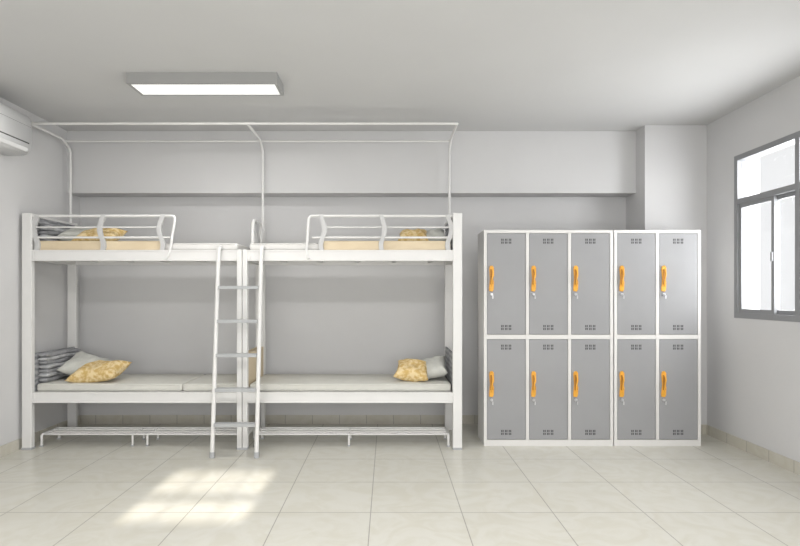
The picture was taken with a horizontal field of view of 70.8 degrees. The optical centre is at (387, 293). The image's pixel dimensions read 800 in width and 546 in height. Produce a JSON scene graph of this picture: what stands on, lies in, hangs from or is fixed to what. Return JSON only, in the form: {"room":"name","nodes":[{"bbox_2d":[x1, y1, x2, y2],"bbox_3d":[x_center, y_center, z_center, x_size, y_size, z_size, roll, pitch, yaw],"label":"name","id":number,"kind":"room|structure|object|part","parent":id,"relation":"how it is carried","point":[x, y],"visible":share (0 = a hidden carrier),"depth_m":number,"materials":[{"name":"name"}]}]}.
{"room":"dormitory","nodes":[
{"label":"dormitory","id":0,"kind":"room"},
{"bbox_2d":[0,97,79,445],"bbox_3d":[-3.520,-0.148,2.575,0.200,3.177,7.350,0,0,0],"label":"wall","id":1,"kind":"structure","parent":0,"point":[35,182],"depth_m":5.42,"materials":[{"name":"paint"}]},
{"bbox_2d":[0,103,31,155],"bbox_3d":[-3.299,-1.421,4.590,0.242,0.372,0.880,0,0,0],"label":"air conditioner","id":2,"kind":"object","parent":1,"relation":"attached to","point":[15,127],"visible":1,"depth_m":4.82,"materials":[{"name":"plastic"}]},
{"bbox_2d":[0,415,79,457],"bbox_3d":[-3.414,1.391,2.625,0.012,0.098,7.250,0,0,0],"label":"baseboard","id":3,"kind":"structure","parent":1,"relation":"attached to","point":[16,445],"depth_m":5.22,"materials":[{"name":"tile"}]},
{"bbox_2d":[67,131,635,196],"bbox_3d":[-0.388,-1.406,6.125,6.063,0.662,0.250,0,0,0],"label":"ceiling beam","id":4,"kind":"structure","parent":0,"point":[483,163],"depth_m":6.00,"materials":[{"name":"white paint"}]},
{"bbox_2d":[80,197,625,414],"bbox_3d":[-0.050,-0.148,6.350,7.140,3.177,0.200,0,0,0],"label":"wall","id":5,"kind":"structure","parent":0,"point":[159,319],"depth_m":6.25,"materials":[{"name":"paint"}]},
{"bbox_2d":[80,415,477,423],"bbox_3d":[-0.389,1.391,6.244,6.039,0.098,0.012,0,0,0],"label":"baseboard","id":6,"kind":"structure","parent":5,"relation":"attached to","point":[84,419],"depth_m":6.24,"materials":[{"name":"tile"}]},
{"bbox_2d":[0,0,799,130],"bbox_3d":[-0.050,-1.797,2.675,7.140,0.120,7.550,0,0,0],"label":"ceiling","id":7,"kind":"structure","parent":0,"point":[478,65],"depth_m":4.19,"materials":[{"name":"paint"}]},
{"bbox_2d":[126,72,283,95],"bbox_3d":[-1.460,-1.693,4.550,1.180,0.088,0.280,0,0,0],"label":"housing","id":8,"kind":"object","parent":7,"relation":"attached to","point":[132,78],"visible":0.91,"depth_m":4.41,"materials":[{"name":"white metal"}]},
{"bbox_2d":[132,85,279,94],"bbox_3d":[-1.460,-1.657,4.550,1.136,0.008,0.236,0,0,0],"label":"light panel","id":9,"kind":"object","parent":8,"relation":"attached to","point":[144,89],"visible":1,"depth_m":4.55,"materials":[{"name":"white plastic"}]},
{"bbox_2d":[0,424,799,545],"bbox_3d":[-0.050,1.490,2.675,7.140,0.100,7.550,0,0,0],"label":"floor","id":10,"kind":"structure","parent":0,"point":[70,490],"depth_m":4.04,"materials":[{"name":"tile"}]},
{"bbox_2d":[21,213,260,449],"bbox_3d":[-2.369,0.345,5.583,2.039,2.190,0.795,0,0,0],"label":"bunk bed","id":11,"kind":"object","parent":10,"relation":"on","point":[72,254],"visible":0.81,"depth_m":5.21,"materials":[{"name":"white metal"}]},
{"bbox_3d":[-3.310,0.733,5.598,0.018,0.355,0.681,0,0,0],"label":"panel","id":12,"kind":"part","parent":11,"relation":"part of","materials":[{"name":"grey metal"}]},
{"bbox_3d":[-3.310,-0.582,5.598,0.018,0.304,0.681,0,0,0],"label":"panel","id":13,"kind":"part","parent":11,"relation":"part of","materials":[{"name":"grey fabric"}]},
{"bbox_2d":[37,374,203,390],"bbox_3d":[-2.605,0.875,5.593,1.360,0.070,0.673,0,0,0],"label":"mattress","id":14,"kind":"object","parent":11,"relation":"on","point":[123,382],"visible":0.68,"depth_m":5.26,"materials":[{"name":"fabric"}]},
{"bbox_2d":[37,348,80,381],"bbox_3d":[-3.248,0.698,5.597,0.101,0.285,0.606,0,0,0],"label":"quilt","id":15,"kind":"object","parent":14,"relation":"on","point":[50,362],"visible":0.72,"depth_m":5.43,"materials":[{"name":"grey fabric"}]},
{"bbox_2d":[57,351,111,374],"bbox_3d":[-2.995,0.716,5.600,0.424,0.270,0.352,0,0,-6],"label":"pillow","id":16,"kind":"object","parent":14,"relation":"on","point":[81,358],"visible":0.48,"depth_m":5.52,"materials":[{"name":"grey fabric"}]},
{"bbox_2d":[65,360,131,382],"bbox_3d":[-2.790,0.755,5.440,0.507,0.218,0.327,0,0,6],"label":"cushion","id":17,"kind":"object","parent":14,"relation":"on","point":[99,370],"visible":0.98,"depth_m":5.32,"materials":[{"name":"yellow fabric"}]},
{"bbox_3d":[-2.368,0.959,5.587,2.025,0.096,0.766,0,0,0],"label":"rail","id":18,"kind":"part","parent":11,"relation":"part of","materials":[{"name":"white metal"}]},
{"bbox_3d":[-2.368,-0.357,5.587,2.025,0.100,0.766,0,0,0],"label":"rail","id":19,"kind":"part","parent":11,"relation":"part of","materials":[{"name":"white metal"}]},
{"bbox_2d":[165,243,249,249],"bbox_3d":[-2.345,-0.442,5.593,1.880,0.067,0.673,0,0,0],"label":"mattress","id":20,"kind":"object","parent":11,"relation":"on","point":[175,246],"visible":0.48,"depth_m":5.26,"materials":[{"name":"white fabric"}]},
{"bbox_2d":[38,222,69,240],"bbox_3d":[-3.245,-0.581,5.594,0.105,0.214,0.606,0,0,0],"label":"quilt","id":21,"kind":"object","parent":20,"relation":"on","point":[47,231],"visible":0.3,"depth_m":5.37,"materials":[{"name":"grey fabric"}]},
{"bbox_2d":[57,226,90,240],"bbox_3d":[-3.015,-0.569,5.560,0.379,0.218,0.315,0,0,-6],"label":"pillow","id":22,"kind":"object","parent":20,"relation":"on","point":[72,231],"visible":0.23,"depth_m":5.45,"materials":[{"name":"white fabric"}]},
{"bbox_2d":[71,228,127,240],"bbox_3d":[-2.780,-0.561,5.440,0.426,0.189,0.304,0,0,-6],"label":"cushion","id":23,"kind":"object","parent":20,"relation":"on","point":[106,231],"visible":0.52,"depth_m":5.33,"materials":[{"name":"yellow fabric"}]},
{"bbox_2d":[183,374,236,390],"bbox_3d":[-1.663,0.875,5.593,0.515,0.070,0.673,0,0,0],"label":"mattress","id":24,"kind":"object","parent":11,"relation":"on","point":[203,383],"visible":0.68,"depth_m":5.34,"materials":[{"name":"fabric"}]},
{"bbox_2d":[31,122,458,242],"bbox_3d":[-1.345,-1.011,5.588,4.020,1.182,0.700,0,0,0],"label":"frame","id":25,"kind":"object","parent":11,"relation":"attached to","point":[35,124],"visible":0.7,"depth_m":5.71,"materials":[{"name":"white metal"}]},
{"bbox_2d":[39,427,254,446],"bbox_3d":[-2.300,1.378,5.457,1.968,0.123,0.313,0,0,0],"label":"shoe rack","id":26,"kind":"object","parent":10,"relation":"on","point":[59,431],"visible":0.84,"depth_m":5.41,"materials":[{"name":"white metal"}]},
{"bbox_2d":[209,245,264,457],"bbox_3d":[-1.351,0.496,5.079,0.436,1.892,0.310,0,0,0],"label":"ladder","id":27,"kind":"object","parent":10,"relation":"on","point":[259,287],"visible":1,"depth_m":5.02,"materials":[{"name":"white metal"}]},
{"bbox_2d":[242,213,461,449],"bbox_3d":[-0.333,0.345,5.583,2.035,2.190,0.795,0,0,0],"label":"bunk bed","id":28,"kind":"object","parent":10,"relation":"on","point":[381,252],"depth_m":5.21,"materials":[{"name":"white metal"}]},
{"bbox_3d":[-1.323,0.733,5.598,0.018,0.355,0.681,0,0,0],"label":"panel","id":29,"kind":"part","parent":28,"relation":"part of","materials":[{"name":"brown wood"}]},
{"bbox_3d":[-1.322,-0.579,5.690,0.032,0.332,0.410,0,0,0],"label":"bunk end guard","id":30,"kind":"part","parent":28,"relation":"part of","materials":[{"name":"white metal"}]},
{"bbox_3d":[-0.331,-0.357,5.587,2.021,0.100,0.766,0,0,0],"label":"rail","id":31,"kind":"part","parent":28,"relation":"part of","materials":[{"name":"white metal"}]},
{"bbox_3d":[-0.331,0.959,5.587,2.021,0.096,0.766,0,0,0],"label":"rail","id":32,"kind":"part","parent":28,"relation":"part of","materials":[{"name":"white metal"}]},
{"bbox_2d":[250,374,450,390],"bbox_3d":[-0.352,0.875,5.593,1.885,0.070,0.673,0,0,0],"label":"mattress","id":33,"kind":"object","parent":28,"relation":"on","point":[268,382],"visible":0.81,"depth_m":5.28,"materials":[{"name":"fabric"}]},
{"bbox_2d":[393,359,427,381],"bbox_3d":[0.240,0.744,5.500,0.347,0.208,0.320,0,0,8],"label":"cushion","id":34,"kind":"object","parent":33,"relation":"on","point":[413,370],"visible":0.96,"depth_m":5.38,"materials":[{"name":"yellow fabric"}]},
{"bbox_2d":[423,356,447,378],"bbox_3d":[0.435,0.731,5.560,0.290,0.226,0.365,0,0,3],"label":"pillow","id":35,"kind":"object","parent":33,"relation":"on","point":[435,365],"visible":0.69,"depth_m":5.44,"materials":[{"name":"white fabric"}]},
{"bbox_2d":[250,243,450,249],"bbox_3d":[-0.352,-0.442,5.593,1.885,0.067,0.673,0,0,0],"label":"mattress","id":36,"kind":"object","parent":28,"relation":"on","point":[253,246],"visible":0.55,"depth_m":5.26,"materials":[{"name":"white fabric"}]},
{"bbox_2d":[398,228,428,240],"bbox_3d":[0.250,-0.557,5.500,0.300,0.181,0.304,0,0,4],"label":"cushion","id":37,"kind":"object","parent":36,"relation":"on","point":[407,232],"visible":0.53,"depth_m":5.39,"materials":[{"name":"yellow fabric"}]},
{"bbox_2d":[426,228,445,240],"bbox_3d":[0.445,-0.567,5.580,0.256,0.202,0.336,0,0,0],"label":"pillow","id":38,"kind":"object","parent":36,"relation":"on","point":[436,232],"visible":0.52,"depth_m":5.48,"materials":[{"name":"white fabric"}]},
{"bbox_3d":[0.613,-0.582,5.598,0.018,0.304,0.681,0,0,0],"label":"panel","id":39,"kind":"part","parent":28,"relation":"part of","materials":[{"name":"white metal"}]},
{"bbox_3d":[0.613,0.733,5.598,0.018,0.355,0.681,0,0,0],"label":"panel","id":40,"kind":"part","parent":28,"relation":"part of","materials":[{"name":"grey metal"}]},
{"bbox_2d":[254,427,449,446],"bbox_3d":[-0.340,1.378,5.457,1.848,0.123,0.313,0,0,0],"label":"shoe rack","id":41,"kind":"object","parent":10,"relation":"on","point":[349,431],"visible":0.86,"depth_m":5.41,"materials":[{"name":"white metal"}]},
{"bbox_2d":[478,230,612,445],"bbox_3d":[1.521,0.417,5.498,1.224,2.046,0.403,0,0,0],"label":"tall cabinet","id":42,"kind":"object","parent":10,"relation":"on","point":[545,297],"visible":1,"depth_m":5.33,"materials":[{"name":"grey metal"}]},
{"bbox_3d":[0.981,0.854,5.330,0.049,0.249,0.013,0,0,0],"label":"handle","id":43,"kind":"part","parent":42,"relation":"part of","materials":[{"name":"orange plastic"}]},
{"bbox_3d":[0.981,-0.146,5.330,0.049,0.249,0.013,0,0,0],"label":"handle","id":44,"kind":"part","parent":42,"relation":"part of","materials":[{"name":"orange plastic"}]},
{"bbox_3d":[1.122,0.904,5.343,0.365,0.948,0.017,0,0,0],"label":"door","id":45,"kind":"part","parent":42,"relation":"part of","materials":[{"name":"grey metal"}]},
{"bbox_3d":[1.122,-0.095,5.343,0.365,0.958,0.017,0,0,0],"label":"door","id":46,"kind":"part","parent":42,"relation":"part of","materials":[{"name":"grey metal"}]},
{"bbox_3d":[1.380,0.854,5.330,0.049,0.249,0.013,0,0,0],"label":"handle","id":47,"kind":"part","parent":42,"relation":"part of","materials":[{"name":"orange plastic"}]},
{"bbox_3d":[1.380,-0.146,5.330,0.049,0.249,0.013,0,0,0],"label":"handle","id":48,"kind":"part","parent":42,"relation":"part of","materials":[{"name":"orange plastic"}]},
{"bbox_3d":[1.521,0.904,5.343,0.365,0.948,0.017,0,0,0],"label":"door","id":49,"kind":"part","parent":42,"relation":"part of","materials":[{"name":"grey metal"}]},
{"bbox_3d":[1.521,-0.095,5.343,0.365,0.958,0.017,0,0,0],"label":"door","id":50,"kind":"part","parent":42,"relation":"part of","materials":[{"name":"grey metal"}]},
{"bbox_3d":[1.778,0.854,5.330,0.049,0.249,0.013,0,0,0],"label":"handle","id":51,"kind":"part","parent":42,"relation":"part of","materials":[{"name":"orange plastic"}]},
{"bbox_3d":[1.778,-0.146,5.330,0.049,0.249,0.013,0,0,0],"label":"handle","id":52,"kind":"part","parent":42,"relation":"part of","materials":[{"name":"orange plastic"}]},
{"bbox_3d":[1.920,0.904,5.343,0.365,0.948,0.017,0,0,0],"label":"door","id":53,"kind":"part","parent":42,"relation":"part of","materials":[{"name":"grey metal"}]},
{"bbox_3d":[1.920,-0.095,5.343,0.365,0.958,0.017,0,0,0],"label":"door","id":54,"kind":"part","parent":42,"relation":"part of","materials":[{"name":"grey metal"}]},
{"bbox_2d":[613,230,700,445],"bbox_3d":[2.554,0.417,5.498,0.821,2.046,0.403,0,0,0],"label":"tall cabinet","id":55,"kind":"object","parent":10,"relation":"on","point":[657,273],"visible":1,"depth_m":5.33,"materials":[{"name":"grey metal"}]},
{"bbox_3d":[2.215,0.854,5.330,0.049,0.249,0.013,0,0,0],"label":"handle","id":56,"kind":"part","parent":55,"relation":"part of","materials":[{"name":"orange plastic"}]},
{"bbox_3d":[2.215,-0.146,5.330,0.049,0.249,0.013,0,0,0],"label":"handle","id":57,"kind":"part","parent":55,"relation":"part of","materials":[{"name":"orange plastic"}]},
{"bbox_3d":[2.355,0.904,5.343,0.362,0.948,0.017,0,0,0],"label":"door","id":58,"kind":"part","parent":55,"relation":"part of","materials":[{"name":"grey metal"}]},
{"bbox_3d":[2.355,-0.095,5.343,0.362,0.958,0.017,0,0,0],"label":"door","id":59,"kind":"part","parent":55,"relation":"part of","materials":[{"name":"grey metal"}]},
{"bbox_3d":[2.611,0.854,5.330,0.049,0.249,0.013,0,0,0],"label":"handle","id":60,"kind":"part","parent":55,"relation":"part of","materials":[{"name":"orange plastic"}]},
{"bbox_3d":[2.611,-0.146,5.330,0.049,0.249,0.013,0,0,0],"label":"handle","id":61,"kind":"part","parent":55,"relation":"part of","materials":[{"name":"orange plastic"}]},
{"bbox_3d":[2.752,0.904,5.343,0.362,0.948,0.017,0,0,0],"label":"door","id":62,"kind":"part","parent":55,"relation":"part of","materials":[{"name":"grey metal"}]},
{"bbox_3d":[2.752,-0.095,5.343,0.362,0.958,0.017,0,0,0],"label":"door","id":63,"kind":"part","parent":55,"relation":"part of","materials":[{"name":"grey metal"}]},
{"bbox_2d":[626,125,706,423],"bbox_3d":[2.962,-0.148,6.020,0.637,3.177,0.460,0,0,0],"label":"wall pillar","id":64,"kind":"structure","parent":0,"point":[671,193],"depth_m":5.79,"materials":[{"name":"paint"}]},
{"bbox_2d":[701,424,705,433],"bbox_3d":[2.950,1.391,6.014,0.637,0.098,0.472,0,0,0],"label":"trim","id":65,"kind":"structure","parent":64,"relation":"attached to","point":[703,426],"depth_m":5.78,"materials":[{"name":"tile"}]},
{"bbox_2d":[707,76,799,461],"bbox_3d":[3.400,-0.148,2.575,0.240,3.177,7.350,0,0,0],"label":"wall","id":66,"kind":"structure","parent":0,"point":[753,365],"depth_m":5.28,"materials":[{"name":"paint"}]},
{"bbox_2d":[706,424,799,474],"bbox_3d":[3.274,1.391,2.395,0.012,0.098,6.790,0,0,0],"label":"baseboard","id":67,"kind":"structure","parent":66,"relation":"attached to","point":[770,456],"depth_m":5.01,"materials":[{"name":"tile"}]},
{"bbox_2d":[734,131,799,321],"bbox_3d":[3.316,-0.537,4.515,0.079,1.525,1.630,0,0,0],"label":"window","id":68,"kind":"structure","parent":66,"relation":"in","point":[739,160],"depth_m":5.07,"materials":[{"name":"metal"}]},
{"bbox_3d":[3.306,-0.333,5.040,0.028,1.015,0.480,0,0,0],"label":"sash","id":69,"kind":"part","parent":68,"relation":"part of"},
{"bbox_2d":[738,137,799,315],"bbox_3d":[3.316,-0.537,4.515,0.078,1.425,1.530,0,0,0],"label":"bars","id":70,"kind":"object","parent":68,"relation":"attached to","point":[795,187],"visible":0.94,"depth_m":4.52,"materials":[{"name":"metal"}]},
{"bbox_3d":[3.337,-0.333,4.692,0.028,1.015,0.315,0,0,0],"label":"sash","id":71,"kind":"part","parent":68,"relation":"part of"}
]}

